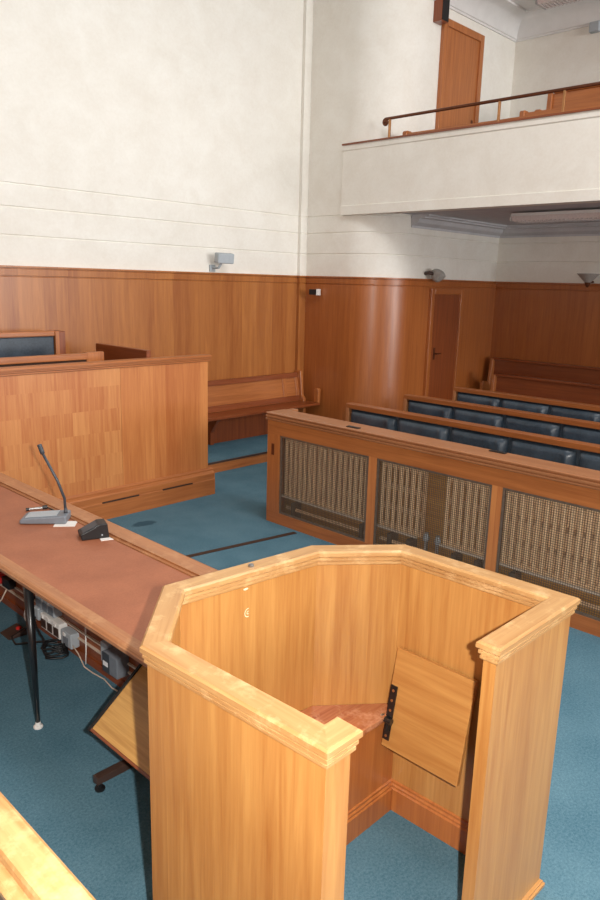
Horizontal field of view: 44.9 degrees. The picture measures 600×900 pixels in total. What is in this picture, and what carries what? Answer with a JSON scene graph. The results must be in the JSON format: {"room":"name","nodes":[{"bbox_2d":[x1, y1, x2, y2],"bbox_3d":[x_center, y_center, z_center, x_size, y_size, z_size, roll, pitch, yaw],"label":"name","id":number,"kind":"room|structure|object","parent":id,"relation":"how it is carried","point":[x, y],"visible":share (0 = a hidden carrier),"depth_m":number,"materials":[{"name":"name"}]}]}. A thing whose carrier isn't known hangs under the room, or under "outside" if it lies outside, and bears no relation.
{"room":"courtroom","nodes":[
{"label":"courtroom","id":0,"kind":"room"},
{"bbox_2d":[0,0,312,275],"bbox_3d":[-4.165,-2.527,5.327,0.250,6.700,12.400,14,18,42],"label":"wall","id":1,"kind":"structure","parent":0,"point":[157,135],"depth_m":7.76,"materials":[{"name":"beige paint"}]},
{"bbox_2d":[0,265,305,380],"bbox_3d":[-4.200,-0.387,5.658,0.104,2.180,12.199,14,18,42],"label":"wall paneling","id":2,"kind":"structure","parent":1,"relation":"attached to","point":[250,325],"depth_m":8.27,"materials":[{"name":"orange wood"}]},
{"bbox_2d":[209,252,233,271],"bbox_3d":[-0.927,-2.216,8.563,0.240,0.220,0.210,-7,15,-31],"label":"wall speaker","id":3,"kind":"object","parent":1,"relation":"attached to","point":[222,258],"visible":1,"depth_m":8.49,"materials":[{"name":"grey plastic"}]},
{"bbox_2d":[0,462,599,899],"bbox_3d":[2.042,1.830,1.865,15.350,0.100,15.340,14,18,42],"label":"floor","id":4,"kind":"structure","parent":0,"point":[103,838],"depth_m":3.16,"materials":[{"name":"blue carpet"}]},
{"bbox_2d":[0,623,26,639],"bbox_3d":[-1.714,1.082,4.342,0.120,0.043,0.115,14,18,42],"label":"foot pedal","id":5,"kind":"object","parent":4,"relation":"on","point":[7,633],"visible":0.91,"depth_m":4.33,"materials":[{"name":"brown paint"}]},
{"bbox_2d":[11,596,68,659],"bbox_3d":[-1.488,1.015,4.155,0.479,0.257,0.163,11,16,35],"label":"power cable","id":6,"kind":"object","parent":4,"relation":"on","point":[57,648],"visible":0.88,"depth_m":4.13,"materials":[{"name":"black plastic"}]},
{"bbox_2d":[0,792,95,899],"bbox_3d":[-0.211,1.342,1.162,2.600,1.050,0.102,14,18,42],"label":"wooden ledge","id":7,"kind":"object","parent":4,"relation":"on","point":[30,869],"visible":1,"depth_m":1.32,"materials":[{"name":"brown wood"}]},
{"bbox_2d":[72,646,117,690],"bbox_3d":[-0.996,1.198,3.810,0.752,0.091,0.024,13,17,41],"label":"cable","id":8,"kind":"object","parent":4,"relation":"on","point":[72,646],"visible":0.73,"depth_m":3.94,"materials":[{"name":"beige plastic"}]},
{"bbox_2d":[0,354,214,519],"bbox_3d":[-2.294,-0.096,6.367,0.981,1.392,3.170,14,18,42],"label":"dock","id":9,"kind":"object","parent":4,"relation":"on","point":[121,437],"visible":0.93,"depth_m":6.38,"materials":[{"name":"brown wood"}]},
{"bbox_2d":[0,472,218,729],"bbox_3d":[-1.409,0.801,3.996,3.365,0.762,0.724,14,18,42],"label":"table","id":10,"kind":"object","parent":4,"relation":"on","point":[112,589],"visible":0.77,"depth_m":3.47,"materials":[{"name":"brown wood"}]},
{"bbox_2d":[0,571,15,601],"bbox_3d":[-1.986,0.874,4.704,0.411,0.269,0.115,14,18,42],"label":"block","id":11,"kind":"object","parent":10,"relation":"attached to","point":[7,582],"visible":0.74,"depth_m":4.58,"materials":[{"name":"black plastic"}]},
{"bbox_2d":[0,572,5,583],"bbox_3d":[-1.914,0.818,4.657,0.055,0.065,0.065,14,18,42],"label":"switch","id":12,"kind":"object","parent":11,"relation":"attached to","point":[2,575],"depth_m":4.63,"materials":[{"name":"red plastic"}]},
{"bbox_2d":[24,605,43,620],"bbox_3d":[-1.585,0.973,4.345,0.146,0.122,0.074,6,14,18],"label":"plug","id":13,"kind":"object","parent":10,"relation":"attached to","point":[38,611],"visible":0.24,"depth_m":4.30,"materials":[{"name":"grey plastic"}]},
{"bbox_2d":[26,505,53,510],"bbox_3d":[-1.482,0.349,4.247,0.242,0.025,0.103,6,14,20],"label":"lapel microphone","id":14,"kind":"object","parent":10,"relation":"on","point":[43,506],"visible":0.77,"depth_m":4.27,"materials":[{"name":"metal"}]},
{"bbox_2d":[19,444,70,523],"bbox_3d":[-1.426,0.177,4.036,0.261,0.459,0.145,0,13,-5],"label":"microphone","id":15,"kind":"object","parent":10,"relation":"on","point":[53,516],"visible":1,"depth_m":4.03,"materials":[{"name":"grey plastic"}]},
{"bbox_2d":[35,594,61,617],"bbox_3d":[-1.470,0.899,4.236,0.220,0.090,0.061,14,18,42],"label":"power socket","id":16,"kind":"object","parent":10,"relation":"attached to","point":[42,604],"visible":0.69,"depth_m":4.19,"materials":[{"name":"grey plastic"}]},
{"bbox_2d":[36,598,40,607],"bbox_3d":[-1.541,0.899,4.269,0.056,0.048,0.003,14,18,42],"label":"outlet","id":17,"kind":"object","parent":16,"relation":"attached to","point":[38,600],"depth_m":4.26,"materials":[{"name":"grey plastic"}]},
{"bbox_2d":[41,601,46,611],"bbox_3d":[-1.488,0.912,4.219,0.056,0.048,0.003,14,18,42],"label":"outlet","id":18,"kind":"object","parent":16,"relation":"attached to","point":[43,603],"depth_m":4.21,"materials":[{"name":"grey plastic"}]},
{"bbox_2d":[47,605,52,615],"bbox_3d":[-1.435,0.924,4.170,0.056,0.048,0.003,14,18,42],"label":"outlet","id":19,"kind":"object","parent":16,"relation":"attached to","point":[49,607],"depth_m":4.17,"materials":[{"name":"grey plastic"}]},
{"bbox_2d":[40,612,66,639],"bbox_3d":[-1.435,1.018,4.225,0.225,0.095,0.061,14,18,42],"label":"power socket","id":20,"kind":"object","parent":10,"relation":"attached to","point":[52,625],"visible":0.83,"depth_m":4.19,"materials":[{"name":"white plastic"}]},
{"bbox_2d":[41,618,45,628],"bbox_3d":[-1.507,1.017,4.260,0.056,0.053,0.003,14,18,42],"label":"outlet","id":21,"kind":"object","parent":20,"relation":"attached to","point":[43,620],"depth_m":4.25,"materials":[{"name":"black plastic"}]},
{"bbox_2d":[47,622,51,632],"bbox_3d":[-1.453,1.030,4.209,0.056,0.053,0.003,14,18,42],"label":"outlet","id":22,"kind":"object","parent":20,"relation":"attached to","point":[49,624],"depth_m":4.20,"materials":[{"name":"black plastic"}]},
{"bbox_2d":[53,626,58,637],"bbox_3d":[-1.400,1.044,4.159,0.056,0.053,0.003,14,18,42],"label":"outlet","id":23,"kind":"object","parent":20,"relation":"attached to","point":[55,628],"depth_m":4.15,"materials":[{"name":"black plastic"}]},
{"bbox_2d":[53,521,76,526],"bbox_3d":[-1.309,0.413,4.052,0.115,0.003,0.090,0,13,-6],"label":"paper note","id":24,"kind":"object","parent":10,"relation":"on","point":[69,523],"visible":0.86,"depth_m":4.04,"materials":[{"name":"white paper"}]},
{"bbox_2d":[0,584,131,674],"bbox_3d":[-1.345,1.032,4.173,3.200,0.009,0.012,14,18,42],"label":"cable trunking","id":25,"kind":"object","parent":10,"relation":"attached to","point":[10,591],"visible":0.02,"depth_m":4.05,"materials":[{"name":"beige plastic"}]},
{"bbox_2d":[61,626,79,649],"bbox_3d":[-1.303,1.063,4.103,0.115,0.090,0.061,14,18,42],"label":"power socket","id":26,"kind":"object","parent":10,"relation":"attached to","point":[69,636],"visible":1,"depth_m":4.07,"materials":[{"name":"grey plastic"}]},
{"bbox_2d":[63,636,67,645],"bbox_3d":[-1.321,1.075,4.087,0.056,0.048,0.003,14,18,42],"label":"outlet","id":27,"kind":"object","parent":26,"relation":"attached to","point":[65,638],"depth_m":4.08,"materials":[{"name":"grey plastic"}]},
{"bbox_2d":[15,587,135,668],"bbox_3d":[-1.343,0.983,4.162,3.200,0.009,0.012,14,18,42],"label":"cable trunking","id":28,"kind":"object","parent":10,"relation":"attached to","point":[16,588],"visible":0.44,"depth_m":4.06,"materials":[{"name":"beige plastic"}]},
{"bbox_2d":[85,627,86,663],"bbox_3d":[-1.181,1.066,3.993,0.008,0.241,0.025,3,13,8],"label":"vertical cable","id":29,"kind":"object","parent":10,"relation":"hanging from","point":[85,627],"visible":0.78,"depth_m":4.00,"materials":[{"name":"white plastic"}]},
{"bbox_2d":[78,519,108,540],"bbox_3d":[-1.099,0.423,3.858,0.147,0.078,0.104,-5,14,-25],"label":"loudspeaker","id":30,"kind":"object","parent":10,"relation":"on","point":[98,528],"visible":1,"depth_m":3.83,"materials":[{"name":"black plastic"}]},
{"bbox_2d":[81,520,96,532],"bbox_3d":[-1.119,0.407,3.846,0.076,0.038,0.080,-5,14,-25],"label":"grille","id":31,"kind":"object","parent":30,"relation":"attached to","point":[91,527],"depth_m":3.82,"materials":[{"name":"grey plastic"}]},
{"bbox_2d":[100,537,113,540],"bbox_3d":[-1.028,0.462,3.874,0.088,0.003,0.112,-5,14,-25],"label":"paper note","id":32,"kind":"object","parent":10,"relation":"on","point":[107,538],"visible":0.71,"depth_m":3.83,"materials":[{"name":"white paper"}]},
{"bbox_2d":[101,640,128,678],"bbox_3d":[-0.982,1.088,3.776,0.215,0.125,0.080,14,18,42],"label":"power adapter","id":33,"kind":"object","parent":10,"relation":"attached to","point":[114,661],"visible":0.9,"depth_m":3.72,"materials":[{"name":"grey plastic"}]},
{"bbox_2d":[87,664,149,792],"bbox_3d":[-0.577,1.204,2.910,0.534,0.510,0.304,14,18,42],"label":"side table","id":34,"kind":"object","parent":4,"relation":"on","point":[123,724],"visible":0.48,"depth_m":2.95,"materials":[{"name":"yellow wood"}]},
{"bbox_2d":[208,434,267,472],"bbox_3d":[-0.670,0.010,8.899,0.805,0.127,2.700,14,18,42],"label":"platform","id":35,"kind":"object","parent":4,"relation":"on","point":[227,455],"visible":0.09,"depth_m":8.56,"materials":[{"name":"blue carpet"}]},
{"bbox_2d":[208,370,320,444],"bbox_3d":[-0.719,-0.499,9.036,0.410,0.806,2.430,14,18,42],"label":"bench","id":36,"kind":"object","parent":35,"relation":"on","point":[237,407],"visible":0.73,"depth_m":9.25,"materials":[{"name":"red wood"}]},
{"bbox_2d":[186,532,296,556],"bbox_3d":[-0.644,0.794,5.791,1.500,0.005,0.044,-8,16,-36],"label":"threshold strip","id":37,"kind":"object","parent":4,"relation":"on","point":[290,533],"visible":0.64,"depth_m":5.91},
{"bbox_2d":[284,439,366,538],"bbox_3d":[0.245,0.354,6.093,0.995,0.772,0.144,14,18,42],"label":"radiator","id":38,"kind":"object","parent":4,"relation":"on","point":[294,442],"visible":0.51,"depth_m":6.05,"materials":[{"name":"beige metal"}]},
{"bbox_2d":[140,544,580,899],"bbox_3d":[0.120,1.023,2.399,0.995,1.131,1.221,14,18,42],"label":"box","id":39,"kind":"object","parent":4,"relation":"on","point":[298,699],"visible":1,"depth_m":2.39,"materials":[{"name":"brown wood"}]},
{"bbox_2d":[377,462,428,549],"bbox_3d":[0.793,0.488,5.577,0.405,0.772,0.144,14,18,42],"label":"radiator","id":40,"kind":"object","parent":4,"relation":"on","point":[395,468],"visible":0.46,"depth_m":5.51,"materials":[{"name":"beige metal"}]},
{"bbox_2d":[423,532,427,549],"bbox_3d":[0.941,0.765,5.447,0.048,0.300,0.048,14,18,42],"label":"radiator valve","id":41,"kind":"object","parent":40,"relation":"attached to","point":[426,543],"visible":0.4,"depth_m":5.42,"materials":[{"name":"metal"}]},
{"bbox_2d":[266,408,599,636],"bbox_3d":[1.754,0.600,4.712,5.440,0.996,0.339,14,18,42],"label":"partition","id":42,"kind":"object","parent":4,"relation":"on","point":[570,485],"visible":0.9,"depth_m":5.28,"materials":[{"name":"brown wood"}]},
{"bbox_2d":[279,436,368,541],"bbox_3d":[0.179,0.303,6.013,0.985,0.705,0.014,14,18,42],"label":"grille","id":43,"kind":"object","parent":42,"relation":"attached to","point":[293,518],"depth_m":5.99,"materials":[{"name":"brown metal"}]},
{"bbox_2d":[373,458,491,568],"bbox_3d":[0.939,0.489,5.296,0.985,0.705,0.014,14,18,42],"label":"grille","id":44,"kind":"object","parent":42,"relation":"attached to","point":[377,472],"depth_m":5.26,"materials":[{"name":"brown metal"}]},
{"bbox_2d":[495,487,599,620],"bbox_3d":[1.700,0.676,4.579,0.985,0.705,0.014,14,18,42],"label":"grille","id":45,"kind":"object","parent":42,"relation":"attached to","point":[502,494],"depth_m":4.66,"materials":[{"name":"brown metal"}]},
{"bbox_2d":[439,477,489,567],"bbox_3d":[1.213,0.592,5.180,0.410,0.772,0.144,14,18,42],"label":"radiator","id":46,"kind":"object","parent":4,"relation":"on","point":[455,481],"visible":0.44,"depth_m":5.14,"materials":[{"name":"beige metal"}]},
{"bbox_2d":[434,536,440,554],"bbox_3d":[1.012,0.782,5.379,0.048,0.300,0.048,14,18,42],"label":"radiator valve","id":47,"kind":"object","parent":46,"relation":"attached to","point":[436,544],"visible":0.37,"depth_m":5.34,"materials":[{"name":"metal"}]},
{"bbox_2d":[345,402,599,470],"bbox_3d":[1.918,0.370,5.833,4.200,0.945,0.740,14,18,42],"label":"pew","id":48,"kind":"object","parent":4,"relation":"on","point":[544,447],"visible":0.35,"depth_m":6.16,"materials":[{"name":"brown wood"}]},
{"bbox_2d":[351,409,396,430],"bbox_3d":[0.690,-0.162,7.017,0.560,0.402,0.069,14,18,42],"label":"cushion","id":49,"kind":"object","parent":48,"relation":"on","point":[369,417],"depth_m":6.94,"materials":[{"name":"blue leather"}]},
{"bbox_2d":[398,418,449,440],"bbox_3d":[1.104,-0.060,6.627,0.560,0.402,0.069,14,18,42],"label":"cushion","id":50,"kind":"object","parent":48,"relation":"on","point":[416,426],"depth_m":6.55,"materials":[{"name":"blue leather"}]},
{"bbox_2d":[451,427,508,452],"bbox_3d":[1.518,0.042,6.237,0.560,0.402,0.069,14,18,42],"label":"cushion","id":51,"kind":"object","parent":48,"relation":"on","point":[487,439],"depth_m":6.17,"materials":[{"name":"blue leather"}]},
{"bbox_2d":[511,438,576,465],"bbox_3d":[1.932,0.143,5.846,0.560,0.402,0.069,14,18,42],"label":"cushion","id":52,"kind":"object","parent":48,"relation":"on","point":[529,447],"depth_m":5.78,"materials":[{"name":"blue leather"}]},
{"bbox_2d":[578,450,599,470],"bbox_3d":[2.346,0.245,5.456,0.560,0.402,0.069,14,18,42],"label":"cushion","id":53,"kind":"object","parent":48,"relation":"on","point":[590,459],"depth_m":5.54,"materials":[{"name":"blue leather"}]},
{"bbox_2d":[403,394,599,443],"bbox_3d":[2.583,0.234,6.498,4.195,0.945,0.740,14,18,42],"label":"pew","id":54,"kind":"object","parent":4,"relation":"on","point":[537,423],"visible":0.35,"depth_m":7.03,"materials":[{"name":"brown wood"}]},
{"bbox_2d":[408,400,452,418],"bbox_3d":[1.356,-0.297,7.681,0.560,0.402,0.069,14,18,42],"label":"cushion","id":55,"kind":"object","parent":54,"relation":"on","point":[427,407],"depth_m":7.60,"materials":[{"name":"blue leather"}]},
{"bbox_2d":[454,407,503,427],"bbox_3d":[1.770,-0.196,7.291,0.560,0.402,0.069,14,18,42],"label":"cushion","id":56,"kind":"object","parent":54,"relation":"on","point":[483,416],"depth_m":7.22,"materials":[{"name":"blue leather"}]},
{"bbox_2d":[505,415,560,437],"bbox_3d":[2.184,-0.094,6.901,0.560,0.402,0.069,14,18,42],"label":"cushion","id":57,"kind":"object","parent":54,"relation":"on","point":[532,424],"depth_m":6.83,"materials":[{"name":"blue leather"}]},
{"bbox_2d":[562,424,599,443],"bbox_3d":[2.598,0.007,6.510,0.560,0.402,0.069,14,18,42],"label":"cushion","id":58,"kind":"object","parent":54,"relation":"on","point":[578,432],"depth_m":6.52,"materials":[{"name":"blue leather"}]},
{"bbox_2d":[452,386,599,421],"bbox_3d":[3.259,0.094,7.180,4.195,0.945,0.740,14,18,42],"label":"pew","id":59,"kind":"object","parent":4,"relation":"on","point":[589,412],"visible":0.29,"depth_m":7.88,"materials":[{"name":"leather"}]},
{"bbox_2d":[457,392,499,406],"bbox_3d":[2.032,-0.437,8.362,0.560,0.402,0.069,14,18,42],"label":"cushion","id":60,"kind":"object","parent":59,"relation":"on","point":[482,398],"depth_m":8.29,"materials":[{"name":"blue leather"}]},
{"bbox_2d":[502,398,548,414],"bbox_3d":[2.446,-0.336,7.972,0.560,0.402,0.069,14,18,42],"label":"cushion","id":61,"kind":"object","parent":59,"relation":"on","point":[523,404],"depth_m":7.90,"materials":[{"name":"blue leather"}]},
{"bbox_2d":[551,405,599,421],"bbox_3d":[2.861,-0.234,7.582,0.560,0.402,0.069,14,18,42],"label":"cushion","id":62,"kind":"object","parent":59,"relation":"on","point":[569,411],"depth_m":7.52,"materials":[{"name":"blue leather"}]},
{"bbox_2d":[479,357,599,390],"bbox_3d":[4.557,-0.402,9.171,5.000,1.080,0.350,14,18,42],"label":"bench","id":63,"kind":"object","parent":4,"relation":"on","point":[556,371],"visible":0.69,"depth_m":10.30,"materials":[{"name":"red wood"}]},
{"bbox_2d":[490,373,599,404],"bbox_3d":[4.313,-0.219,8.739,4.700,0.905,0.470,14,18,42],"label":"bench","id":64,"kind":"object","parent":4,"relation":"on","point":[586,393],"visible":0.3,"depth_m":9.82,"materials":[{"name":"red wood"}]},
{"bbox_2d":[499,491,599,610],"bbox_3d":[2.147,0.821,4.300,2.082,0.772,0.144,14,18,42],"label":"radiator","id":65,"kind":"object","parent":4,"relation":"on","point":[513,495],"visible":0.51,"depth_m":4.71,"materials":[{"name":"beige metal"}]},
{"bbox_2d":[306,0,515,280],"bbox_3d":[1.687,-3.383,9.693,3.117,6.700,1.221,-3,14,-21],"label":"wall","id":66,"kind":"structure","parent":0,"point":[373,61],"depth_m":8.99,"materials":[{"name":"beige paint"}]},
{"bbox_2d":[309,289,320,294],"bbox_3d":[0.205,-2.071,9.511,0.142,0.080,0.115,8,15,27],"label":"security camera","id":67,"kind":"object","parent":66,"relation":"attached to","point":[311,291],"visible":1,"depth_m":9.46,"materials":[{"name":"black plastic"}]},
{"bbox_2d":[303,276,496,420],"bbox_3d":[1.630,-1.240,10.012,3.046,2.180,1.009,-3,14,-21],"label":"wall paneling","id":68,"kind":"structure","parent":66,"relation":"attached to","point":[365,337],"depth_m":9.46,"materials":[{"name":"red wood"}]},
{"bbox_2d":[424,269,445,281],"bbox_3d":[1.768,-2.269,9.432,0.263,0.174,0.188,-4,14,-22],"label":"wall lamp","id":69,"kind":"object","parent":66,"relation":"attached to","point":[438,275],"depth_m":9.39,"materials":[{"name":"grey glass"}]},
{"bbox_2d":[433,0,449,24],"bbox_3d":[1.696,-5.353,8.647,0.126,0.470,0.150,14,18,42],"label":"loudspeaker","id":70,"kind":"object","parent":66,"relation":"attached to","point":[441,7],"visible":1,"depth_m":8.63,"materials":[{"name":"red wood"}]},
{"bbox_2d":[442,0,449,21],"bbox_3d":[1.738,-5.338,8.608,0.008,0.440,0.134,14,18,42],"label":"grille","id":71,"kind":"object","parent":70,"relation":"attached to","point":[445,3],"depth_m":8.63,"materials":[{"name":"black plastic"}]},
{"bbox_2d":[423,288,464,399],"bbox_3d":[1.978,-1.172,10.022,0.082,2.060,0.790,14,18,42],"label":"door","id":72,"kind":"structure","parent":66,"relation":"in","point":[445,306],"depth_m":9.95,"materials":[{"name":"red wood"}]},
{"bbox_2d":[435,19,484,128],"bbox_3d":[2.050,-4.407,9.301,0.082,1.850,0.930,14,18,42],"label":"door","id":73,"kind":"structure","parent":66,"relation":"in","point":[461,47],"depth_m":9.19,"materials":[{"name":"brown wood"}]},
{"bbox_2d":[340,109,599,215],"bbox_3d":[5.686,-2.088,4.215,14.280,0.810,0.170,14,18,42],"label":"balcony","id":74,"kind":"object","parent":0,"point":[552,160],"depth_m":7.68,"materials":[{"name":"beige paint"}]},
{"bbox_2d":[342,107,599,145],"bbox_3d":[5.697,-2.492,4.121,14.280,0.020,0.210,14,18,42],"label":"trim","id":75,"kind":"structure","parent":74,"relation":"on","point":[594,108],"depth_m":7.58,"materials":[{"name":"red wood"}]},
{"bbox_2d":[382,81,599,136],"bbox_3d":[5.894,-2.576,3.914,13.748,0.247,0.034,14,18,42],"label":"handrail","id":76,"kind":"object","parent":75,"relation":"on","point":[385,122],"visible":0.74,"depth_m":7.52,"materials":[{"name":"brown wood"}]},
{"bbox_2d":[402,202,599,224],"bbox_3d":[6.887,-1.935,5.045,13.628,0.150,2.628,14,18,42],"label":"ceiling","id":77,"kind":"structure","parent":0,"point":[501,216],"depth_m":8.60,"materials":[{"name":"grey paint"}]},
{"bbox_2d":[402,105,599,134],"bbox_3d":[3.381,-2.966,7.072,5.350,0.760,0.780,14,18,42],"label":"pew","id":78,"kind":"object","parent":77,"relation":"on","point":[404,132],"visible":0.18,"depth_m":7.70,"materials":[{"name":"brown wood"}]},
{"bbox_2d":[510,209,599,222],"bbox_3d":[3.245,-2.509,7.728,2.070,0.094,0.264,14,18,42],"label":"ceiling light","id":79,"kind":"object","parent":77,"relation":"attached to","point":[592,214],"visible":1,"depth_m":8.00,"materials":[{"name":"white paint"}]},
{"bbox_2d":[511,0,538,9],"bbox_3d":[7.001,-5.024,4.364,14.030,1.020,2.940,14,18,42],"label":"ceiling","id":80,"kind":"structure","parent":0,"point":[526,4],"depth_m":9.38,"materials":[{"name":"white paint"}]},
{"bbox_2d":[535,0,578,9],"bbox_3d":[3.727,-5.527,8.623,1.850,0.094,0.264,14,18,42],"label":"ceiling light","id":81,"kind":"object","parent":80,"relation":"attached to","point":[544,4],"visible":1,"depth_m":9.13,"materials":[{"name":"white paint"}]},
{"bbox_2d":[496,27,599,283],"bbox_3d":[7.808,-2.376,6.057,13.830,6.700,0.200,14,18,42],"label":"wall","id":82,"kind":"structure","parent":0,"point":[572,57],"depth_m":9.92,"materials":[{"name":"beige paint"}]},
{"bbox_2d":[411,214,599,237],"bbox_3d":[7.037,-1.821,5.235,13.630,0.150,2.190,14,18,42],"label":"trim","id":83,"kind":"structure","parent":82,"relation":"attached to","point":[422,221],"depth_m":9.79,"materials":[{"name":"grey paint"}]},
{"bbox_2d":[433,0,599,42],"bbox_3d":[7.001,-4.395,4.528,13.630,0.280,2.490,14,18,42],"label":"trim","id":84,"kind":"structure","parent":82,"relation":"attached to","point":[506,18],"depth_m":9.46,"materials":[{"name":"white paint"}]},
{"bbox_2d":[489,282,599,367],"bbox_3d":[7.734,-0.237,6.387,13.629,2.180,0.054,14,18,42],"label":"wall paneling","id":85,"kind":"structure","parent":82,"relation":"attached to","point":[559,323],"depth_m":10.26,"materials":[{"name":"red wood"}]},
{"bbox_2d":[577,273,599,286],"bbox_3d":[3.829,-2.253,9.650,0.288,0.180,0.288,3,13,6],"label":"wall lamp","id":86,"kind":"object","parent":82,"relation":"attached to","point":[588,278],"depth_m":9.58,"materials":[{"name":"grey glass"}]},
{"bbox_2d":[589,20,599,33],"bbox_3d":[3.764,-5.391,9.246,0.130,0.120,0.088,14,18,42],"label":"wall sensor","id":87,"kind":"object","parent":82,"relation":"attached to","point":[594,27],"visible":1,"depth_m":9.22,"materials":[{"name":"grey plastic"}]},
{"bbox_3d":[-2.535,0.323,6.621,1.320,0.450,3.070,14,18,42],"label":"floor","id":88,"kind":"structure","parent":0,"visible":0},
{"bbox_2d":[0,330,65,357],"bbox_3d":[-2.953,-0.435,6.343,0.550,1.130,2.115,14,18,42],"label":"bench","id":89,"kind":"object","parent":88,"relation":"on","point":[52,342],"visible":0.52,"depth_m":6.81,"materials":[{"name":"leather"}]},
{"bbox_2d":[0,336,53,357],"bbox_3d":[-3.069,-0.690,6.320,0.025,0.530,1.995,14,18,42],"label":"cushion","id":90,"kind":"object","parent":89,"relation":"on","point":[10,346],"depth_m":6.77,"materials":[{"name":"blue leather"}]},
{"bbox_2d":[0,351,103,366],"bbox_3d":[-2.548,-0.266,5.980,0.080,0.985,2.120,14,18,42],"label":"shelf","id":91,"kind":"object","parent":88,"relation":"on","point":[97,355],"visible":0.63,"depth_m":6.24,"materials":[{"name":"brown wood"}]},
{"bbox_2d":[96,343,150,359],"bbox_3d":[-1.722,-0.507,7.082,0.890,1.000,0.050,14,18,42],"label":"gate","id":92,"kind":"object","parent":88,"relation":"on","point":[111,352],"visible":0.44,"depth_m":6.96,"materials":[{"name":"red wood"}]},
{"bbox_3d":[7.155,-2.354,5.221,13.628,0.600,1.888,14,18,42],"label":"floor","id":93,"kind":"structure","parent":0,"visible":0},
{"bbox_2d":[519,85,599,116],"bbox_3d":[4.326,-3.413,7.181,4.300,0.990,0.780,14,18,42],"label":"pew","id":94,"kind":"object","parent":93,"relation":"on","point":[588,96],"visible":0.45,"depth_m":8.45,"materials":[{"name":"brown wood"}]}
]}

